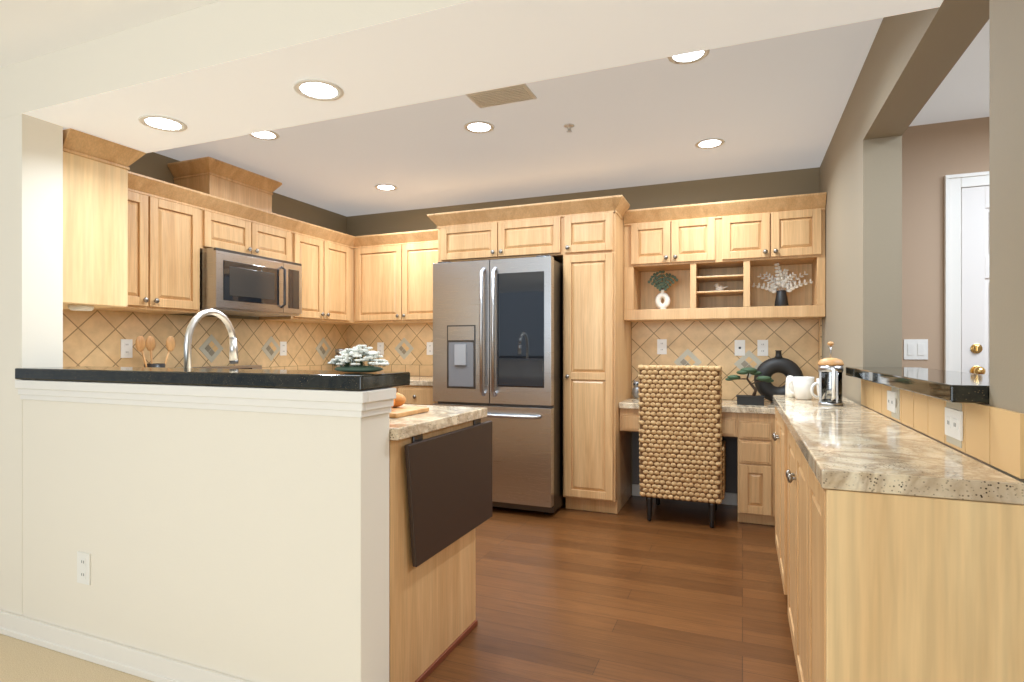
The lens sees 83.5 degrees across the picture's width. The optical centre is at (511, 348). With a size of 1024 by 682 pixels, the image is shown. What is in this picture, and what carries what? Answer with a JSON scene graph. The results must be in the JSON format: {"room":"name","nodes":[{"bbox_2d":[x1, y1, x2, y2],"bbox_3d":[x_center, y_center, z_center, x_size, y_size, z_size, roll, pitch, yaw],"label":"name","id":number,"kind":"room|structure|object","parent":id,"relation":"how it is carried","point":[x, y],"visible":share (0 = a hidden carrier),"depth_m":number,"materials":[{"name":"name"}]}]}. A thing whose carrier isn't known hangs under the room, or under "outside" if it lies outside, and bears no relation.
{"room":"kitchen","nodes":[
{"label":"kitchen","id":0,"kind":"room"},
{"bbox_2d":[0,0,219,67],"bbox_3d":[-1.712,-1.285,-0.438,9.150,0.250,4.910,0,0,22],"label":"ceiling","id":1,"kind":"structure","parent":0,"point":[29,29],"depth_m":2.02,"materials":[{"name":"white paint"}]},
{"bbox_2d":[0,113,395,681],"bbox_3d":[-2.710,0.110,2.676,4.976,2.120,0.176,0,0,22],"label":"wall","id":2,"kind":"structure","parent":0,"point":[241,532],"depth_m":1.98,"materials":[{"name":"beige paint"}]},
{"bbox_2d":[77,551,90,584],"bbox_3d":[-1.619,0.830,2.166,0.072,0.117,0.007,0,0,22],"label":"electrical outlet plate","id":3,"kind":"object","parent":2,"relation":"attached to","point":[83,559],"depth_m":2.16,"materials":[{"name":"white plastic"}]},
{"bbox_2d":[63,128,145,310],"bbox_3d":[-2.255,-0.562,2.789,0.908,0.770,0.340,0,0,22],"label":"upper cabinet","id":4,"kind":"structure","parent":2,"relation":"attached to","point":[95,221],"depth_m":2.61,"materials":[{"name":"brown wood"}]},
{"bbox_2d":[0,610,251,681],"bbox_3d":[-2.715,1.122,2.682,4.962,0.088,0.168,0,0,22],"label":"baseboard","id":5,"kind":"structure","parent":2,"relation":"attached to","point":[133,661],"depth_m":2.10,"materials":[{"name":"white paint"}]},
{"bbox_2d":[15,366,409,390],"bbox_3d":[-1.163,0.101,2.101,1.669,0.045,0.268,0,0,22],"label":"countertop","id":6,"kind":"structure","parent":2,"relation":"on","point":[312,379],"depth_m":1.90,"materials":[{"name":"stone"}]},
{"bbox_2d":[328,345,388,372],"bbox_3d":[-0.488,0.032,1.836,0.227,0.090,0.142,0,0,22],"label":"bunch","id":7,"kind":"object","parent":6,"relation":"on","point":[345,358],"visible":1,"depth_m":1.80,"materials":[{"name":"grey plant"}]},
{"bbox_2d":[128,152,346,319],"bbox_3d":[-2.252,-0.060,4.225,0.150,2.460,3.040,0,0,22],"label":"wall","id":8,"kind":"structure","parent":0,"point":[153,165],"depth_m":4.81,"materials":[{"name":"brown paint"}]},
{"bbox_2d":[93,173,160,312],"bbox_3d":[-2.361,-0.607,3.278,0.348,0.755,0.462,0,0,22],"label":"upper cabinet","id":9,"kind":"object","parent":8,"relation":"attached to","point":[144,194],"depth_m":3.35,"materials":[{"name":"brown wood"}]},
{"bbox_2d":[121,339,132,357],"bbox_3d":[-2.412,0.000,3.589,0.007,0.117,0.072,0,0,22],"label":"electrical outlet plate","id":10,"kind":"object","parent":8,"relation":"attached to","point":[126,344],"depth_m":3.59,"materials":[{"name":"white plastic"}]},
{"bbox_2d":[154,181,204,313],"bbox_3d":[-2.241,-0.607,3.578,0.348,0.755,0.412,0,0,22],"label":"upper cabinet","id":11,"kind":"object","parent":8,"relation":"attached to","point":[191,212],"depth_m":3.57,"materials":[{"name":"brown wood"}]},
{"bbox_2d":[63,309,346,370],"bbox_3d":[-2.176,0.012,4.195,0.012,0.484,3.038,0,0,22],"label":"backsplash","id":12,"kind":"structure","parent":8,"relation":"attached to","point":[93,338],"depth_m":4.08,"materials":[{"name":"beige tile"}]},
{"bbox_2d":[161,157,256,254],"bbox_3d":[-2.088,-0.940,3.957,0.348,0.580,0.405,0,0,22],"label":"upper cabinet","id":13,"kind":"object","parent":8,"relation":"attached to","point":[230,192],"depth_m":3.87,"materials":[{"name":"brown wood"}]},
{"bbox_2d":[200,247,301,316],"bbox_3d":[-1.941,-0.449,4.105,0.492,0.398,0.770,0,0,22],"label":"microwave","id":14,"kind":"object","parent":13,"relation":"attached to","point":[234,283],"visible":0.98,"depth_m":3.92,"materials":[{"name":"silver metal"}]},
{"bbox_2d":[257,177,296,262],"bbox_3d":[-1.937,-0.940,4.332,0.348,0.580,0.405,0,0,22],"label":"upper cabinet","id":15,"kind":"object","parent":8,"relation":"attached to","point":[276,233],"depth_m":4.25,"materials":[{"name":"brown wood"}]},
{"bbox_2d":[280,342,286,355],"bbox_3d":[-1.920,0.000,4.814,0.007,0.117,0.072,0,0,22],"label":"electrical outlet plate","id":16,"kind":"object","parent":8,"relation":"attached to","point":[283,345],"depth_m":4.81,"materials":[{"name":"white plastic"}]},
{"bbox_2d":[259,221,332,323],"bbox_3d":[-1.785,-0.607,4.711,0.348,0.755,0.412,0,0,22],"label":"upper cabinet","id":17,"kind":"object","parent":8,"relation":"attached to","point":[314,243],"depth_m":4.69,"materials":[{"name":"brown wood"}]},
{"bbox_2d":[333,233,344,324],"bbox_3d":[-1.676,-0.607,4.984,0.348,0.755,0.403,0,0,22],"label":"upper cabinet","id":18,"kind":"object","parent":8,"relation":"attached to","point":[338,238],"depth_m":4.97,"materials":[{"name":"brown wood"}]},
{"bbox_2d":[0,495,798,681],"bbox_3d":[-0.930,1.228,1.506,9.150,0.124,9.100,0,0,22],"label":"floor","id":19,"kind":"structure","parent":0,"point":[676,591],"depth_m":2.60,"materials":[{"name":"brown wood"}]},
{"bbox_2d":[181,365,261,368],"bbox_3d":[-1.841,0.640,4.061,0.707,1.020,0.757,0,0,22],"label":"range","id":20,"kind":"object","parent":19,"relation":"on","point":[241,367],"depth_m":4.29,"materials":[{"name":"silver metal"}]},
{"bbox_2d":[390,385,437,404],"bbox_3d":[-0.809,0.733,4.931,0.719,0.872,0.648,0,0,22],"label":"base cabinet","id":21,"kind":"object","parent":19,"relation":"on","point":[415,395],"depth_m":4.56,"materials":[{"name":"brown wood"}]},
{"bbox_2d":[410,376,432,385],"bbox_3d":[-1.106,0.275,5.037,1.346,0.040,0.654,0,0,22],"label":"countertop","id":22,"kind":"structure","parent":21,"relation":"on","point":[414,380],"depth_m":4.57,"materials":[{"name":"stone"}]},
{"bbox_2d":[335,349,344,370],"bbox_3d":[-1.593,0.128,5.340,0.104,0.254,0.102,0,0,22],"label":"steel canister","id":23,"kind":"object","parent":22,"relation":"on","point":[337,351],"visible":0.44,"depth_m":5.29,"materials":[{"name":"silver metal"}]},
{"bbox_2d":[389,421,477,681],"bbox_3d":[-0.752,0.733,2.341,1.042,0.872,0.657,0,0,22],"label":"base cabinet","id":24,"kind":"object","parent":19,"relation":"on","point":[433,622],"depth_m":2.02,"materials":[{"name":"brown wood"}]},
{"bbox_2d":[389,404,486,440],"bbox_3d":[-1.420,0.275,2.635,2.556,0.040,0.702,0,0,22],"label":"countertop","id":25,"kind":"structure","parent":24,"relation":"on","point":[434,417],"depth_m":2.12,"materials":[{"name":"stone"}]},
{"bbox_2d":[135,335,174,367],"bbox_3d":[-2.245,0.086,3.585,0.116,0.336,0.239,0,0,22],"label":"utensil crock","id":26,"kind":"object","parent":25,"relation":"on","point":[142,343],"visible":0.69,"depth_m":3.58,"materials":[{"name":"black wood"}]},
{"bbox_2d":[184,309,238,367],"bbox_3d":[-1.283,0.041,2.469,0.094,0.428,0.281,0,0,22],"label":"faucet","id":27,"kind":"object","parent":25,"relation":"on","point":[226,321],"visible":0.56,"depth_m":2.46,"materials":[{"name":"silver metal"}]},
{"bbox_2d":[389,406,428,417],"bbox_3d":[-0.539,0.245,2.265,0.350,0.018,0.240,0,0,22],"label":"cutting board","id":28,"kind":"object","parent":25,"relation":"on","point":[399,411],"visible":0.44,"depth_m":2.20,"materials":[{"name":"brown wood"}]},
{"bbox_2d":[391,393,405,407],"bbox_3d":[-0.508,0.202,2.261,0.162,0.069,0.168,0,0,22],"label":"bread","id":29,"kind":"object","parent":28,"relation":"on","point":[400,400],"visible":0.25,"depth_m":2.28,"materials":[{"name":"orange food"}]},
{"bbox_2d":[405,418,491,566],"bbox_3d":[-0.226,0.519,2.212,0.030,0.442,0.684,0,0,22],"label":"table","id":30,"kind":"object","parent":24,"relation":"attached to","point":[449,481],"visible":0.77,"depth_m":2.14,"materials":[{"name":"brown"}]},
{"bbox_2d":[433,255,565,513],"bbox_3d":[-0.013,0.262,4.444,0.920,1.814,0.902,0,0,22],"label":"fridge","id":31,"kind":"object","parent":19,"relation":"on","point":[498,339],"visible":0.69,"depth_m":4.03,"materials":[{"name":"grey metal"}]},
{"bbox_2d":[559,195,631,513],"bbox_3d":[0.657,0.067,4.342,0.380,2.204,0.647,0,0,22],"label":"tall cabinet","id":32,"kind":"object","parent":19,"relation":"on","point":[581,241],"depth_m":4.05,"materials":[{"name":"brown wood"}]},
{"bbox_2d":[638,365,725,527],"bbox_3d":[1.184,0.638,3.978,0.551,1.062,0.604,0,0,22],"label":"chair","id":33,"kind":"object","parent":19,"relation":"on","point":[682,451],"visible":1,"depth_m":3.73,"materials":[{"name":"brown wicker"}]},
{"bbox_2d":[738,413,774,525],"bbox_3d":[1.686,0.798,3.999,0.206,0.742,0.517,0,0,22],"label":"base cabinet","id":34,"kind":"object","parent":19,"relation":"on","point":[752,432],"depth_m":3.76,"materials":[{"name":"brown wood"}]},
{"bbox_2d":[619,397,774,413],"bbox_3d":[1.470,0.405,4.075,1.323,0.040,0.518,0,0,22],"label":"countertop","id":35,"kind":"structure","parent":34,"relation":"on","point":[732,406],"depth_m":3.81,"materials":[{"name":"stone"}]},
{"bbox_2d":[632,379,638,398],"bbox_3d":[0.956,0.311,4.401,0.068,0.148,0.061,0,0,22],"label":"owl figurine","id":36,"kind":"object","parent":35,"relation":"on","point":[635,391],"visible":0.83,"depth_m":4.38,"materials":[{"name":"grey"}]},
{"bbox_2d":[725,367,773,405],"bbox_3d":[1.633,0.257,3.946,0.313,0.256,0.110,0,0,22],"label":"bonsai plant","id":37,"kind":"object","parent":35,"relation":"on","point":[753,399],"visible":1,"depth_m":3.92,"materials":[{"name":"green plant"}]},
{"bbox_2d":[754,350,802,403],"bbox_3d":[1.870,0.199,4.023,0.318,0.372,0.105,0,0,22],"label":"vase","id":38,"kind":"object","parent":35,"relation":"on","point":[778,363],"visible":0.75,"depth_m":4.00,"materials":[{"name":"black ceramic"}]},
{"bbox_2d":[772,406,781,566],"bbox_3d":[1.436,0.733,2.685,0.333,0.872,0.848,0,0,22],"label":"base cabinet","id":39,"kind":"object","parent":19,"relation":"on","point":[776,436],"depth_m":2.96,"materials":[{"name":"brown wood"}]},
{"bbox_2d":[780,418,799,681],"bbox_3d":[1.110,0.733,1.874,0.333,0.872,0.900,0,0,22],"label":"base cabinet","id":40,"kind":"object","parent":19,"relation":"on","point":[789,449],"depth_m":2.12,"materials":[{"name":"brown wood"}]},
{"bbox_2d":[800,450,1023,681],"bbox_3d":[0.903,0.733,1.358,0.333,0.872,0.460,0,0,22],"label":"base cabinet","id":41,"kind":"object","parent":19,"relation":"on","point":[881,587],"depth_m":1.15,"materials":[{"name":"brown wood"}]},
{"bbox_2d":[773,395,1023,504],"bbox_3d":[1.204,0.275,2.120,0.343,0.040,2.108,0,0,22],"label":"countertop","id":42,"kind":"structure","parent":41,"relation":"on","point":[849,445],"depth_m":1.33,"materials":[{"name":"stone"}]},
{"bbox_2d":[785,375,794,397],"bbox_3d":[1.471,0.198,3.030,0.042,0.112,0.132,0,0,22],"label":"mug","id":43,"kind":"object","parent":42,"relation":"on","point":[788,379],"visible":0.62,"depth_m":2.99,"materials":[{"name":"beige ceramic"}]},
{"bbox_2d":[787,376,806,399],"bbox_3d":[1.464,0.199,2.893,0.097,0.112,0.119,0,0,-5],"label":"mug","id":44,"kind":"object","parent":42,"relation":"on","point":[803,387],"depth_m":2.85,"materials":[{"name":"white ceramic"}]},
{"bbox_2d":[807,377,818,399],"bbox_3d":[1.484,0.199,2.714,0.119,0.112,0.097,0,0,34],"label":"mug","id":45,"kind":"object","parent":42,"relation":"on","point":[810,380],"depth_m":2.83,"materials":[{"name":"white ceramic"}]},
{"bbox_2d":[818,341,843,405],"bbox_3d":[1.432,0.111,2.569,0.106,0.287,0.150,0,0,22],"label":"press","id":46,"kind":"object","parent":42,"relation":"on","point":[830,370],"visible":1,"depth_m":2.55,"materials":[{"name":"silver metal"}]},
{"bbox_2d":[0,0,943,152],"bbox_3d":[-1.925,-1.180,2.571,6.510,0.460,0.514,0,0,22],"label":"soffit beam","id":47,"kind":"structure","parent":0,"point":[220,70],"depth_m":1.91,"materials":[{"name":"beige paint"}]},
{"bbox_2d":[138,115,186,131],"bbox_3d":[-1.467,-0.946,2.410,0.176,0.006,0.176,0,0,13],"label":"recessed light","id":48,"kind":"object","parent":47,"relation":"in","point":[158,122],"depth_m":2.41,"materials":[{"name":"white glass"}]},
{"bbox_2d":[293,79,343,100],"bbox_3d":[-0.707,-0.946,2.101,0.176,0.006,0.176,0,0,13],"label":"recessed light","id":49,"kind":"object","parent":47,"relation":"in","point":[319,89],"depth_m":2.09,"materials":[{"name":"white paint"}]},
{"bbox_2d":[154,18,988,216],"bbox_3d":[1.130,-1.332,3.601,6.890,0.156,3.675,0,0,22],"label":"ceiling","id":50,"kind":"structure","parent":0,"point":[776,104],"depth_m":3.42,"materials":[{"name":"grey paint"}]},
{"bbox_2d":[249,131,278,139],"bbox_3d":[-1.492,-1.286,3.446,0.176,0.006,0.176,0,0,13],"label":"recessed light","id":51,"kind":"object","parent":50,"relation":"in","point":[267,135],"depth_m":3.46,"materials":[{"name":"white glass"}]},
{"bbox_2d":[375,184,396,190],"bbox_3d":[-1.006,-1.286,4.575,0.176,0.006,0.176,0,0,13],"label":"recessed light","id":52,"kind":"object","parent":50,"relation":"in","point":[386,187],"depth_m":4.58,"materials":[{"name":"white glass"}]},
{"bbox_2d":[464,121,493,132],"bbox_3d":[-0.191,-1.286,3.331,0.176,0.006,0.176,0,0,13],"label":"recessed light","id":53,"kind":"object","parent":50,"relation":"in","point":[474,126],"depth_m":3.33,"materials":[{"name":"white glass"}]},
{"bbox_2d":[465,84,536,107],"bbox_3d":[-0.054,-1.285,2.921,0.320,0.008,0.180,0,0,22],"label":"ceiling vent","id":54,"kind":"object","parent":50,"relation":"in","point":[505,95],"visible":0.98,"depth_m":2.91,"materials":[{"name":"beige metal"}]},
{"bbox_2d":[667,50,709,64],"bbox_3d":[0.770,-1.286,2.504,0.176,0.006,0.176,0,0,13],"label":"recessed light","id":55,"kind":"object","parent":50,"relation":"in","point":[689,58],"depth_m":2.53,"materials":[{"name":"white glass"}]},
{"bbox_2d":[695,138,724,148],"bbox_3d":[1.241,-1.286,3.597,0.176,0.006,0.176,0,0,13],"label":"recessed light","id":56,"kind":"object","parent":50,"relation":"in","point":[709,143],"depth_m":3.59,"materials":[{"name":"white paint"}]},
{"bbox_2d":[347,167,819,504],"bbox_3d":[0.315,-0.060,4.912,4.400,2.460,0.150,0,0,22],"label":"wall","id":57,"kind":"structure","parent":0,"point":[776,184],"depth_m":4.48,"materials":[{"name":"grey"}]},
{"bbox_2d":[377,342,383,354],"bbox_3d":[-1.249,0.000,5.445,0.072,0.117,0.007,0,0,22],"label":"electrical outlet plate","id":58,"kind":"object","parent":57,"relation":"attached to","point":[380,345],"depth_m":5.44,"materials":[{"name":"white plastic"}]},
{"bbox_2d":[361,233,408,324],"bbox_3d":[-1.106,-0.607,5.212,0.576,0.755,0.348,0,0,22],"label":"upper cabinet","id":59,"kind":"object","parent":57,"relation":"attached to","point":[384,257],"depth_m":5.03,"materials":[{"name":"brown wood"}]},
{"bbox_2d":[347,323,432,375],"bbox_3d":[-0.982,0.012,5.345,1.350,0.484,0.012,0,0,22],"label":"backsplash","id":60,"kind":"structure","parent":57,"relation":"attached to","point":[405,347],"depth_m":5.37,"materials":[{"name":"beige tile"}]},
{"bbox_2d":[409,229,437,323],"bbox_3d":[-0.681,-0.607,5.041,0.569,0.755,0.348,0,0,22],"label":"upper cabinet","id":61,"kind":"object","parent":57,"relation":"attached to","point":[423,246],"depth_m":4.89,"materials":[{"name":"brown wood"}]},
{"bbox_2d":[427,342,432,354],"bbox_3d":[-0.748,0.000,5.244,0.072,0.117,0.007,0,0,22],"label":"electrical outlet plate","id":62,"kind":"object","parent":57,"relation":"attached to","point":[429,344],"depth_m":5.24,"materials":[{"name":"white plastic"}]},
{"bbox_2d":[435,203,570,261],"bbox_3d":[0.045,-0.855,4.588,1.073,0.360,0.647,0,0,22],"label":"upper cabinet","id":63,"kind":"object","parent":57,"relation":"attached to","point":[537,229],"depth_m":4.27,"materials":[{"name":"brown wood"}]},
{"bbox_2d":[657,339,666,353],"bbox_3d":[1.170,-0.014,4.473,0.072,0.117,0.007,0,0,22],"label":"electrical outlet plate","id":64,"kind":"object","parent":57,"relation":"attached to","point":[661,343],"depth_m":4.47,"materials":[{"name":"white plastic"}]},
{"bbox_2d":[632,484,736,504],"bbox_3d":[1.319,1.125,4.420,0.780,0.090,0.014,0,0,22],"label":"baseboard","id":65,"kind":"structure","parent":57,"relation":"attached to","point":[730,499],"depth_m":4.30,"materials":[{"name":"white paint"}]},
{"bbox_2d":[632,431,736,492],"bbox_3d":[1.321,0.836,4.425,0.780,0.486,0.002,0,0,22],"label":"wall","id":66,"kind":"structure","parent":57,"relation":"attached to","point":[731,464],"depth_m":4.30,"materials":[{"name":"grey paint"}]},
{"bbox_2d":[623,192,826,321],"bbox_3d":[1.497,-0.612,4.142,1.325,0.804,0.391,0,0,22],"label":"wall cabinet","id":67,"kind":"object","parent":57,"relation":"attached to","point":[736,247],"visible":0.98,"depth_m":4.07,"materials":[{"name":"brown wood"}]},
{"bbox_2d":[648,270,677,308],"bbox_3d":[1.133,-0.438,4.307,0.222,0.301,0.063,0,0,22],"label":"vase","id":68,"kind":"object","parent":67,"relation":"in","point":[659,285],"visible":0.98,"depth_m":4.30,"materials":[{"name":"beige ceramic"}]},
{"bbox_2d":[714,283,727,290],"bbox_3d":[1.506,-0.440,4.137,0.097,0.065,0.043,0,0,22],"label":"bird figurine","id":69,"kind":"object","parent":67,"relation":"in","point":[718,287],"visible":0.92,"depth_m":4.12,"materials":[{"name":"beige ceramic"}]},
{"bbox_2d":[752,263,812,305],"bbox_3d":[1.884,-0.442,4.006,0.388,0.309,0.090,0,0,22],"label":"vase","id":70,"kind":"object","parent":67,"relation":"in","point":[783,278],"visible":1,"depth_m":3.99,"materials":[{"name":"black ceramic"}]},
{"bbox_2d":[632,319,817,400],"bbox_3d":[1.566,0.086,4.321,1.318,0.595,0.012,0,0,22],"label":"backsplash","id":71,"kind":"structure","parent":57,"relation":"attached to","point":[701,343],"depth_m":4.29,"materials":[{"name":"beige tile"}]},
{"bbox_2d":[735,340,744,355],"bbox_3d":[1.694,-0.005,4.263,0.072,0.117,0.006,0,0,22],"label":"electrical outlet plate","id":72,"kind":"object","parent":57,"relation":"attached to","point":[739,344],"depth_m":4.26,"materials":[{"name":"white plastic"}]},
{"bbox_2d":[757,340,767,355],"bbox_3d":[1.839,-0.005,4.204,0.072,0.117,0.007,0,0,22],"label":"electrical outlet plate","id":73,"kind":"object","parent":57,"relation":"attached to","point":[762,345],"depth_m":4.20,"materials":[{"name":"white plastic"}]},
{"bbox_2d":[620,408,739,439],"bbox_3d":[1.225,0.509,4.184,0.787,0.163,0.517,0,0,22],"label":"drawer","id":74,"kind":"object","parent":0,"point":[629,418],"depth_m":3.85,"materials":[{"name":"brown wood"}]},
{"bbox_2d":[820,0,1023,482],"bbox_3d":[0.748,-0.060,0.292,0.150,2.460,8.100,0,0,22],"label":"wall","id":75,"kind":"structure","parent":0,"point":[860,181],"depth_m":2.23,"materials":[{"name":"beige paint"}]},
{"bbox_2d":[887,390,895,412],"bbox_3d":[1.363,0.190,2.060,0.007,0.072,0.117,0,0,22],"label":"electrical outlet plate","id":76,"kind":"object","parent":75,"relation":"attached to","point":[891,396],"depth_m":2.05,"materials":[{"name":"white plastic"}]},
{"bbox_2d":[846,367,988,403],"bbox_3d":[1.396,0.103,1.918,0.280,0.040,1.432,0,0,22],"label":"bar","id":77,"kind":"object","parent":75,"relation":"on","point":[955,386],"visible":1,"depth_m":1.59,"materials":[{"name":"stone"}]},
{"bbox_2d":[818,318,1023,478],"bbox_3d":[1.584,0.086,2.592,0.012,0.595,3.188,0,0,22],"label":"backsplash","id":78,"kind":"structure","parent":75,"relation":"attached to","point":[993,436],"depth_m":1.38,"materials":[{"name":"brown tile"}]},
{"bbox_2d":[945,407,962,440],"bbox_3d":[1.121,0.190,1.457,0.007,0.072,0.117,0,0,22],"label":"electrical outlet plate","id":79,"kind":"object","parent":75,"relation":"attached to","point":[953,418],"depth_m":1.44,"materials":[{"name":"white plastic"}]},
{"bbox_2d":[902,117,988,369],"bbox_3d":[3.199,-0.060,3.052,2.340,2.460,0.150,0,0,22],"label":"wall","id":80,"kind":"structure","parent":0,"point":[933,154],"depth_m":3.29,"materials":[{"name":"beige paint"}]},
{"bbox_2d":[904,339,927,359],"bbox_3d":[2.335,0.005,3.314,0.117,0.117,0.008,0,0,22],"label":"light switch","id":81,"kind":"object","parent":80,"relation":"attached to","point":[915,349],"depth_m":3.31,"materials":[{"name":"white plastic"}]},
{"bbox_2d":[944,171,988,374],"bbox_3d":[2.936,0.095,3.028,1.060,2.150,0.087,0,0,22],"label":"entry door","id":82,"kind":"structure","parent":80,"relation":"in","point":[966,272],"depth_m":3.21,"materials":[{"name":"white paint"}]}
]}

